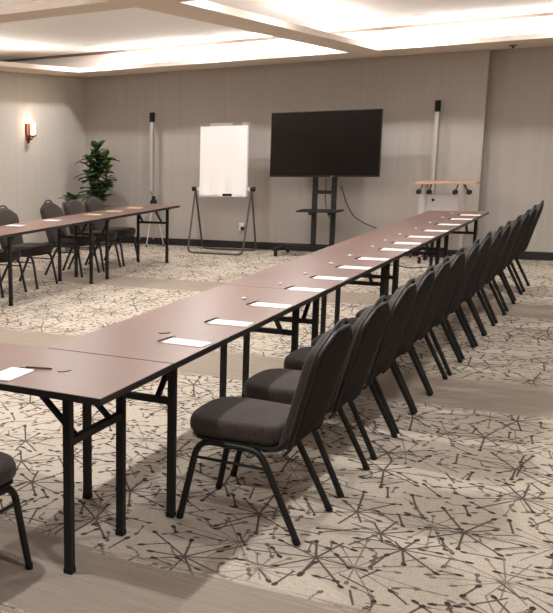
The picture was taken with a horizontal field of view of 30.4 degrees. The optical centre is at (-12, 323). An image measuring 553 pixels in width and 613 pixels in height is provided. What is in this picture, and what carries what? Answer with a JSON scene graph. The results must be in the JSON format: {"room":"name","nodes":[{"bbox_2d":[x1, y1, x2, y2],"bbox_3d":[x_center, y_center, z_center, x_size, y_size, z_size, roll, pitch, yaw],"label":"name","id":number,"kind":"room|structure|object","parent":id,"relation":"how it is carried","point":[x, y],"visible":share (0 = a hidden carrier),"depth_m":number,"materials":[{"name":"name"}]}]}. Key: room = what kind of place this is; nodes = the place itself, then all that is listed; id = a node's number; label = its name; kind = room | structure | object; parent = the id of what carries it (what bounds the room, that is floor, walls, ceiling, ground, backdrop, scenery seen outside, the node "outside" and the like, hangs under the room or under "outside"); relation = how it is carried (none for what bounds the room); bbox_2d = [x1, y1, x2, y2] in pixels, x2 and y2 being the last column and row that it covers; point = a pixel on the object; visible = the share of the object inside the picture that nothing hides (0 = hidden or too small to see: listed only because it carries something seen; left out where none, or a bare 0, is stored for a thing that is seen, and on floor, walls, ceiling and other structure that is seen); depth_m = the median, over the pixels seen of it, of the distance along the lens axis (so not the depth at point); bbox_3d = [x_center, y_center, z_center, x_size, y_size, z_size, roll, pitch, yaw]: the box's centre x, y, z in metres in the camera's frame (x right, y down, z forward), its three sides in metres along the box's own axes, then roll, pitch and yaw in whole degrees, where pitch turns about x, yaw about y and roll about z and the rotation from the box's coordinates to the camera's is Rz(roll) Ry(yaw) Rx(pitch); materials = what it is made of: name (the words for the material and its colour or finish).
{"room":"conference room","nodes":[
{"label":"conference room","id":0,"kind":"room"},
{"bbox_2d":[0,71,85,248],"bbox_3d":[-4.034,-1.636,9.695,2.700,3.020,16.000,6,14,35],"label":"wall","id":1,"kind":"structure","parent":0,"point":[45,168],"depth_m":13.97,"materials":[{"name":"beige paint"}]},
{"bbox_2d":[25,123,36,143],"bbox_3d":[0.637,-2.770,13.613,0.160,0.292,0.114,6,14,35],"label":"wall sconce","id":2,"kind":"object","parent":1,"relation":"attached to","point":[29,128],"visible":1,"depth_m":13.60,"materials":[{"name":"white glass"}]},
{"bbox_2d":[0,61,78,74],"bbox_3d":[-3.882,-2.681,9.181,3.150,0.060,15.720,6,14,35],"label":"trim","id":3,"kind":"structure","parent":1,"relation":"attached to","point":[4,66],"depth_m":12.93,"materials":[{"name":"paint"}]},
{"bbox_2d":[0,0,195,22],"bbox_3d":[1.119,-2.322,6.654,7.950,0.060,0.420,6,14,35],"label":"trim","id":4,"kind":"structure","parent":0,"point":[50,8],"depth_m":6.97,"materials":[{"name":"paint"}]},
{"bbox_2d":[104,0,377,52],"bbox_3d":[1.109,-2.321,6.649,0.340,0.060,11.800,6,14,35],"label":"ceiling beam","id":5,"kind":"structure","parent":0,"point":[200,10],"depth_m":8.09,"materials":[{"name":"paint"}]},
{"bbox_2d":[0,12,552,61],"bbox_3d":[4.289,-3.762,12.145,12.800,0.032,0.070,6,14,35],"label":"trim","id":6,"kind":"structure","parent":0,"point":[548,13],"depth_m":12.43,"materials":[{"name":"paint"}]},
{"bbox_2d":[0,242,552,612],"bbox_3d":[1.214,0.489,6.234,10.400,0.100,16.100,6,14,35],"label":"floor","id":7,"kind":"structure","parent":0,"point":[453,513],"depth_m":4.53,"materials":[{"name":"carpet"}]},
{"bbox_2d":[0,249,26,297],"bbox_3d":[0.042,-0.786,10.285,0.624,0.924,0.461,7,14,37],"label":"banquet chair","id":8,"kind":"object","parent":7,"relation":"on","point":[16,254],"visible":0.86,"depth_m":10.15,"materials":[{"name":"grey fabric"}]},
{"bbox_2d":[0,451,32,569],"bbox_3d":[-0.197,0.551,3.487,0.461,0.924,0.624,6,14,35],"label":"banquet chair","id":9,"kind":"object","parent":7,"relation":"on","point":[7,463],"visible":1,"depth_m":3.57,"materials":[{"name":"black metal"}]},
{"bbox_2d":[0,205,57,288],"bbox_3d":[0.426,-0.899,10.808,0.624,0.924,0.461,6,14,35],"label":"banquet chair","id":10,"kind":"object","parent":7,"relation":"on","point":[7,216],"visible":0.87,"depth_m":10.75,"materials":[{"name":"grey fabric"}]},
{"bbox_2d":[0,217,105,305],"bbox_3d":[0.533,-0.709,10.235,0.610,0.750,2.030,6,14,35],"label":"folding table","id":11,"kind":"object","parent":7,"relation":"on","point":[35,226],"visible":0.99,"depth_m":10.28,"materials":[{"name":"brown laminate"}]},
{"bbox_2d":[40,200,99,277],"bbox_3d":[1.010,-1.070,11.602,0.624,0.924,0.461,6,13,34],"label":"banquet chair","id":12,"kind":"object","parent":7,"relation":"on","point":[49,209],"visible":0.8,"depth_m":11.55,"materials":[{"name":"grey fabric"}]},
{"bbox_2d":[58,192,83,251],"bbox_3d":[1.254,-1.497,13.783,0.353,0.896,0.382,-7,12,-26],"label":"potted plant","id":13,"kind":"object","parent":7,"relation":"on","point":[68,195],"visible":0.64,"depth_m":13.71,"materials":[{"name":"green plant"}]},
{"bbox_2d":[0,342,172,574],"bbox_3d":[-0.238,0.491,4.215,2.030,0.750,0.610,6,14,35],"label":"folding table","id":14,"kind":"object","parent":7,"relation":"on","point":[97,380],"visible":1,"depth_m":3.65,"materials":[{"name":"brown laminate"}]},
{"bbox_2d":[0,367,34,381],"bbox_3d":[0.088,0.199,3.694,0.108,0.005,0.193,6,13,34],"label":"notepad","id":15,"kind":"object","parent":14,"relation":"on","point":[12,373],"visible":1,"depth_m":3.70,"materials":[{"name":"white paper"}]},
{"bbox_2d":[20,365,51,369],"bbox_3d":[0.195,0.177,3.772,0.136,0.011,0.009,3,12,21],"label":"pen","id":16,"kind":"object","parent":14,"relation":"on","point":[21,366],"visible":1,"depth_m":3.77,"materials":[{"name":"plastic"}]},
{"bbox_2d":[64,197,120,271],"bbox_3d":[1.337,-1.166,12.047,0.624,0.924,0.461,7,14,36],"label":"banquet chair","id":17,"kind":"object","parent":7,"relation":"on","point":[73,206],"visible":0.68,"depth_m":12.02,"materials":[{"name":"grey fabric"}]},
{"bbox_2d":[73,140,118,246],"bbox_3d":[1.673,-1.995,14.382,0.687,1.621,0.506,6,14,35],"label":"fiddle leaf fig","id":18,"kind":"object","parent":7,"relation":"on","point":[99,191],"visible":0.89,"depth_m":14.27,"materials":[{"name":"plant"}]},
{"bbox_2d":[88,206,110,246],"bbox_3d":[1.702,-1.504,14.476,0.400,0.620,0.400,6,14,35],"label":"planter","id":19,"kind":"object","parent":7,"relation":"on","point":[106,207],"depth_m":14.40,"materials":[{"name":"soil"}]},
{"bbox_2d":[84,194,139,266],"bbox_3d":[1.646,-1.257,12.467,0.624,0.924,0.461,6,14,35],"label":"banquet chair","id":20,"kind":"object","parent":7,"relation":"on","point":[91,204],"visible":0.56,"depth_m":12.41,"materials":[{"name":"grey fabric"}]},
{"bbox_2d":[61,205,179,279],"bbox_3d":[1.718,-1.056,11.847,0.610,0.750,2.030,6,14,35],"label":"folding table","id":21,"kind":"object","parent":7,"relation":"on","point":[126,211],"visible":0.84,"depth_m":11.53,"materials":[{"name":"brown laminate"}]},
{"bbox_2d":[140,112,164,246],"bbox_3d":[2.476,-2.180,14.209,0.272,2.013,0.397,-6,12,-20],"label":"projection screen","id":22,"kind":"object","parent":7,"relation":"on","point":[153,201],"visible":0.94,"depth_m":14.20,"materials":[{"name":"white metal"}]},
{"bbox_2d":[48,285,322,517],"bbox_3d":[1.111,0.328,4.857,0.610,0.750,2.030,6,14,35],"label":"folding table","id":23,"kind":"object","parent":7,"relation":"on","point":[136,337],"visible":0.8,"depth_m":4.44,"materials":[{"name":"brown laminate"}]},
{"bbox_2d":[157,335,174,341],"bbox_3d":[0.808,0.067,4.249,0.136,0.011,0.010,-12,15,-43],"label":"pen","id":24,"kind":"object","parent":23,"relation":"on","point":[172,336],"visible":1,"depth_m":4.25,"materials":[{"name":"plastic"}]},
{"bbox_2d":[162,338,211,347],"bbox_3d":[0.886,0.084,4.170,0.193,0.005,0.108,7,14,38],"label":"notepad","id":25,"kind":"object","parent":23,"relation":"on","point":[185,342],"visible":1,"depth_m":4.16,"materials":[{"name":"white paper"}]},
{"bbox_2d":[208,319,252,326],"bbox_3d":[1.187,-0.003,4.573,0.193,0.005,0.108,6,13,34],"label":"notepad","id":26,"kind":"object","parent":23,"relation":"on","point":[216,321],"visible":1,"depth_m":4.56,"materials":[{"name":"white paper"}]},
{"bbox_2d":[250,302,291,308],"bbox_3d":[1.518,-0.098,5.014,0.193,0.005,0.108,7,14,36],"label":"notepad","id":27,"kind":"object","parent":23,"relation":"on","point":[259,304],"visible":1,"depth_m":5.00,"materials":[{"name":"white paper"}]},
{"bbox_2d":[187,122,256,255],"bbox_3d":[3.327,-1.912,13.232,0.920,1.811,0.567,6,14,35],"label":"easel","id":28,"kind":"object","parent":7,"relation":"on","point":[195,189],"visible":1,"depth_m":13.18,"materials":[{"name":"grey metal"}]},
{"bbox_2d":[200,195,245,196],"bbox_3d":[3.312,-1.803,13.228,0.680,0.011,0.060,6,14,35],"label":"tray","id":29,"kind":"object","parent":28,"relation":"on","point":[200,195],"depth_m":13.23,"materials":[{"name":"white plastic"}]},
{"bbox_2d":[199,125,247,195],"bbox_3d":[3.298,-2.289,13.132,0.690,0.968,0.047,6,14,35],"label":"paper pad","id":30,"kind":"object","parent":28,"relation":"on","point":[223,149],"visible":1,"depth_m":13.13,"materials":[{"name":"white paper"}]},
{"bbox_2d":[176,317,353,545],"bbox_3d":[1.203,0.404,4.044,0.624,0.924,0.461,7,14,36],"label":"banquet chair","id":31,"kind":"object","parent":7,"relation":"on","point":[249,425],"visible":1,"depth_m":3.91,"materials":[{"name":"grey fabric"}]},
{"bbox_2d":[273,177,343,255],"bbox_3d":[4.501,-1.707,12.524,1.160,1.620,0.635,6,14,35],"label":"stand","id":32,"kind":"object","parent":7,"relation":"on","point":[313,212],"visible":0.53,"depth_m":12.57,"materials":[{"name":"black metal"}]},
{"bbox_2d":[296,209,343,215],"bbox_3d":[4.419,-1.480,12.453,0.530,0.065,0.350,6,14,35],"label":"shelf","id":33,"kind":"object","parent":32,"relation":"attached to","point":[313,212],"depth_m":12.41,"materials":[{"name":"black metal"}]},
{"bbox_2d":[270,108,383,176],"bbox_3d":[4.435,-2.365,12.310,1.420,0.856,0.096,6,14,35],"label":"television","id":34,"kind":"object","parent":32,"relation":"attached to","point":[334,143],"visible":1,"depth_m":12.25,"materials":[{"name":"black glass"}]},
{"bbox_2d":[230,295,389,497],"bbox_3d":[1.569,0.298,4.533,0.624,0.924,0.461,7,14,36],"label":"banquet chair","id":35,"kind":"object","parent":7,"relation":"on","point":[279,385],"visible":0.73,"depth_m":4.39,"materials":[{"name":"grey fabric"}]},
{"bbox_2d":[223,249,403,396],"bbox_3d":[2.296,-0.019,6.469,0.610,0.750,2.030,6,14,35],"label":"folding table","id":36,"kind":"object","parent":7,"relation":"on","point":[290,272],"visible":0.59,"depth_m":6.18,"materials":[{"name":"brown laminate"}]},
{"bbox_2d":[287,287,325,291],"bbox_3d":[1.871,-0.201,5.489,0.193,0.005,0.108,6,14,35],"label":"notepad","id":37,"kind":"object","parent":36,"relation":"on","point":[291,288],"visible":1,"depth_m":5.48,"materials":[{"name":"white paper"}]},
{"bbox_2d":[312,276,347,280],"bbox_3d":[2.157,-0.287,5.890,0.193,0.005,0.108,6,13,34],"label":"notepad","id":38,"kind":"object","parent":36,"relation":"on","point":[315,277],"visible":1,"depth_m":5.88,"materials":[{"name":"white paper"}]},
{"bbox_2d":[338,265,371,269],"bbox_3d":[2.480,-0.379,6.313,0.193,0.005,0.108,7,14,37],"label":"notepad","id":39,"kind":"object","parent":36,"relation":"on","point":[343,266],"visible":1,"depth_m":6.30,"materials":[{"name":"white paper"}]},
{"bbox_2d":[358,257,388,260],"bbox_3d":[2.769,-0.464,6.711,0.193,0.005,0.108,6,14,35],"label":"notepad","id":40,"kind":"object","parent":36,"relation":"on","point":[361,258],"visible":1,"depth_m":6.71,"materials":[{"name":"white paper"}]},
{"bbox_2d":[284,278,416,459],"bbox_3d":[1.917,0.195,5.011,0.624,0.924,0.461,6,14,36],"label":"banquet chair","id":41,"kind":"object","parent":7,"relation":"on","point":[401,303],"visible":0.56,"depth_m":4.82,"materials":[{"name":"grey fabric"}]},
{"bbox_2d":[312,265,434,433],"bbox_3d":[2.209,0.107,5.420,0.624,0.924,0.461,6,14,35],"label":"banquet chair","id":42,"kind":"object","parent":7,"relation":"on","point":[425,281],"visible":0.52,"depth_m":5.23,"materials":[{"name":"grey fabric"}]},
{"bbox_2d":[323,226,453,325],"bbox_3d":[3.480,-0.367,8.080,0.610,0.750,2.030,6,14,35],"label":"folding table","id":43,"kind":"object","parent":7,"relation":"on","point":[363,242],"visible":0.56,"depth_m":7.82,"materials":[{"name":"brown laminate"}]},
{"bbox_2d":[381,248,409,250],"bbox_3d":[3.137,-0.570,7.199,0.193,0.005,0.108,6,13,34],"label":"notepad","id":44,"kind":"object","parent":43,"relation":"on","point":[388,249],"visible":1,"depth_m":7.19,"materials":[{"name":"white paper"}]},
{"bbox_2d":[394,242,420,244],"bbox_3d":[3.405,-0.653,7.589,0.193,0.005,0.108,6,13,33],"label":"notepad","id":45,"kind":"object","parent":43,"relation":"on","point":[395,242],"visible":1,"depth_m":7.57,"materials":[{"name":"white paper"}]},
{"bbox_2d":[408,235,434,237],"bbox_3d":[3.711,-0.744,8.012,0.193,0.005,0.108,7,14,36],"label":"notepad","id":46,"kind":"object","parent":43,"relation":"on","point":[410,235],"visible":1,"depth_m":8.00,"materials":[{"name":"white paper"}]},
{"bbox_2d":[424,230,448,231],"bbox_3d":[4.056,-0.841,8.456,0.193,0.005,0.108,7,14,37],"label":"notepad","id":47,"kind":"object","parent":43,"relation":"on","point":[424,230],"visible":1,"depth_m":8.44,"materials":[{"name":"white paper"}]},
{"bbox_2d":[341,256,450,411],"bbox_3d":[2.483,0.026,5.793,0.624,0.924,0.461,6,14,35],"label":"banquet chair","id":48,"kind":"object","parent":7,"relation":"on","point":[442,270],"visible":0.43,"depth_m":5.61,"materials":[{"name":"grey fabric"}]},
{"bbox_2d":[390,265,428,267],"bbox_3d":[5.262,-0.705,11.482,1.203,0.012,0.279,0,11,6],"label":"cable","id":49,"kind":"object","parent":7,"relation":"on","point":[390,265],"visible":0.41,"depth_m":11.39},
{"bbox_2d":[355,247,464,393],"bbox_3d":[2.763,-0.056,6.174,0.624,0.924,0.461,7,14,36],"label":"banquet chair","id":50,"kind":"object","parent":7,"relation":"on","point":[457,260],"visible":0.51,"depth_m":6.00,"materials":[{"name":"grey fabric"}]},
{"bbox_2d":[409,100,443,259],"bbox_3d":[5.717,-1.835,12.002,0.272,2.013,0.397,-6,12,-20],"label":"projection screen","id":51,"kind":"object","parent":7,"relation":"on","point":[437,102],"visible":0.51,"depth_m":11.95,"materials":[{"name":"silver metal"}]},
{"bbox_2d":[381,239,479,375],"bbox_3d":[3.089,-0.149,6.608,0.624,0.924,0.461,6,13,35],"label":"banquet chair","id":52,"kind":"object","parent":7,"relation":"on","point":[472,251],"visible":0.47,"depth_m":6.40,"materials":[{"name":"grey fabric"}]},
{"bbox_2d":[387,211,488,287],"bbox_3d":[4.665,-0.714,9.692,0.610,0.750,2.030,6,14,35],"label":"folding table","id":53,"kind":"object","parent":7,"relation":"on","point":[423,219],"visible":0.55,"depth_m":9.52,"materials":[{"name":"brown laminate"}]},
{"bbox_2d":[451,218,471,219],"bbox_3d":[4.801,-1.060,9.473,0.193,0.005,0.108,6,13,34],"label":"notepad","id":54,"kind":"object","parent":53,"relation":"on","point":[451,218],"visible":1,"depth_m":9.46,"materials":[{"name":"white paper"}]},
{"bbox_2d":[461,214,480,215],"bbox_3d":[5.103,-1.149,9.887,0.193,0.005,0.108,6,13,33],"label":"notepad","id":55,"kind":"object","parent":53,"relation":"on","point":[461,214],"visible":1,"depth_m":9.87,"materials":[{"name":"white paper"}]},
{"bbox_2d":[395,231,491,359],"bbox_3d":[3.405,-0.244,7.047,0.624,0.924,0.461,7,14,36],"label":"banquet chair","id":56,"kind":"object","parent":7,"relation":"on","point":[485,242],"visible":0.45,"depth_m":6.85,"materials":[{"name":"grey fabric"}]},
{"bbox_2d":[415,181,479,263],"bbox_3d":[5.693,-1.260,11.659,0.685,1.012,0.408,6,14,35],"label":"rolling cart","id":57,"kind":"object","parent":7,"relation":"on","point":[427,202],"visible":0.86,"depth_m":11.61,"materials":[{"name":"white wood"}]},
{"bbox_2d":[410,225,502,346],"bbox_3d":[3.698,-0.327,7.432,0.624,0.924,0.461,6,13,34],"label":"banquet chair","id":58,"kind":"object","parent":7,"relation":"on","point":[496,235],"visible":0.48,"depth_m":7.23,"materials":[{"name":"grey fabric"}]},
{"bbox_2d":[470,220,510,334],"bbox_3d":[3.977,-0.409,7.813,0.624,0.924,0.461,6,14,35],"label":"banquet chair","id":59,"kind":"object","parent":7,"relation":"on","point":[506,228],"visible":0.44,"depth_m":7.63,"materials":[{"name":"grey fabric"}]},
{"bbox_2d":[480,215,520,323],"bbox_3d":[4.315,-0.506,8.261,0.624,0.924,0.461,7,14,36],"label":"banquet chair","id":60,"kind":"object","parent":7,"relation":"on","point":[515,224],"visible":0.41,"depth_m":8.06,"materials":[{"name":"grey fabric"}]},
{"bbox_2d":[464,204,536,300],"bbox_3d":[5.039,-0.723,9.269,0.624,0.924,0.461,7,14,36],"label":"banquet chair","id":61,"kind":"object","parent":7,"relation":"on","point":[533,210],"visible":0.28,"depth_m":9.11,"materials":[{"name":"grey fabric"}]},
{"bbox_2d":[473,200,543,291],"bbox_3d":[5.404,-0.829,9.761,0.624,0.924,0.461,6,13,35],"label":"banquet chair","id":62,"kind":"object","parent":7,"relation":"on","point":[539,207],"visible":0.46,"depth_m":9.56,"materials":[{"name":"grey fabric"}]},
{"bbox_2d":[492,209,529,311],"bbox_3d":[4.687,-0.616,8.771,0.624,0.924,0.461,7,14,36],"label":"banquet chair","id":63,"kind":"object","parent":7,"relation":"on","point":[525,217],"visible":0.37,"depth_m":8.57,"materials":[{"name":"grey fabric"}]},
{"bbox_2d":[0,0,552,59],"bbox_3d":[0.119,-2.587,6.375,12.900,0.100,16.100,6,14,35],"label":"ceiling","id":64,"kind":"structure","parent":0,"point":[128,28],"depth_m":10.68,"materials":[{"name":"paint"}]},
{"bbox_2d":[85,46,552,251],"bbox_3d":[5.788,-2.346,12.224,10.200,2.920,0.280,6,14,35],"label":"wall","id":65,"kind":"structure","parent":0,"point":[496,122],"depth_m":12.71,"materials":[{"name":"beige paint"}]},
{"bbox_2d":[104,48,322,65],"bbox_3d":[2.940,-3.581,12.615,3.100,0.025,0.040,6,14,35],"label":"light strip","id":66,"kind":"object","parent":65,"relation":"attached to","point":[318,48],"visible":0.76,"depth_m":12.50,"materials":[{"name":"white"}]},
{"bbox_2d":[239,223,243,230],"bbox_3d":[3.723,-1.424,13.736,0.081,0.116,0.045,6,14,35],"label":"wall outlet","id":67,"kind":"object","parent":65,"relation":"attached to","point":[241,225],"visible":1,"depth_m":13.74,"materials":[{"name":"white plastic"}]},
{"bbox_2d":[16,16,552,67],"bbox_3d":[4.465,-3.701,12.401,12.800,0.260,0.520,6,14,35],"label":"light","id":68,"kind":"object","parent":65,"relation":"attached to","point":[544,23],"depth_m":12.38,"materials":[{"name":"paint"}]},
{"bbox_2d":[52,32,552,77],"bbox_3d":[5.402,-3.389,11.515,10.200,0.060,1.300,6,14,35],"label":"trim","id":69,"kind":"structure","parent":65,"relation":"attached to","point":[545,39],"depth_m":11.90,"materials":[{"name":"paint"}]},
{"bbox_2d":[109,237,552,260],"bbox_3d":[5.798,-0.955,12.444,10.185,0.105,0.195,6,14,35],"label":"baseboard","id":70,"kind":"structure","parent":65,"relation":"attached to","point":[526,255],"depth_m":13.78,"materials":[{"name":"black wood"}]},
{"bbox_2d":[341,185,375,227],"bbox_3d":[4.974,-1.562,12.530,0.559,0.597,0.026,-4,11,-10],"label":"power cable","id":71,"kind":"object","parent":65,"relation":"attached to","point":[341,185],"visible":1,"depth_m":12.52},
{"bbox_2d":[408,30,552,42],"bbox_3d":[6.309,-3.204,10.220,3.200,0.025,0.040,6,14,35],"label":"light strip","id":72,"kind":"object","parent":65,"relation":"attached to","point":[550,30],"visible":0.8,"depth_m":10.68,"materials":[{"name":"white"}]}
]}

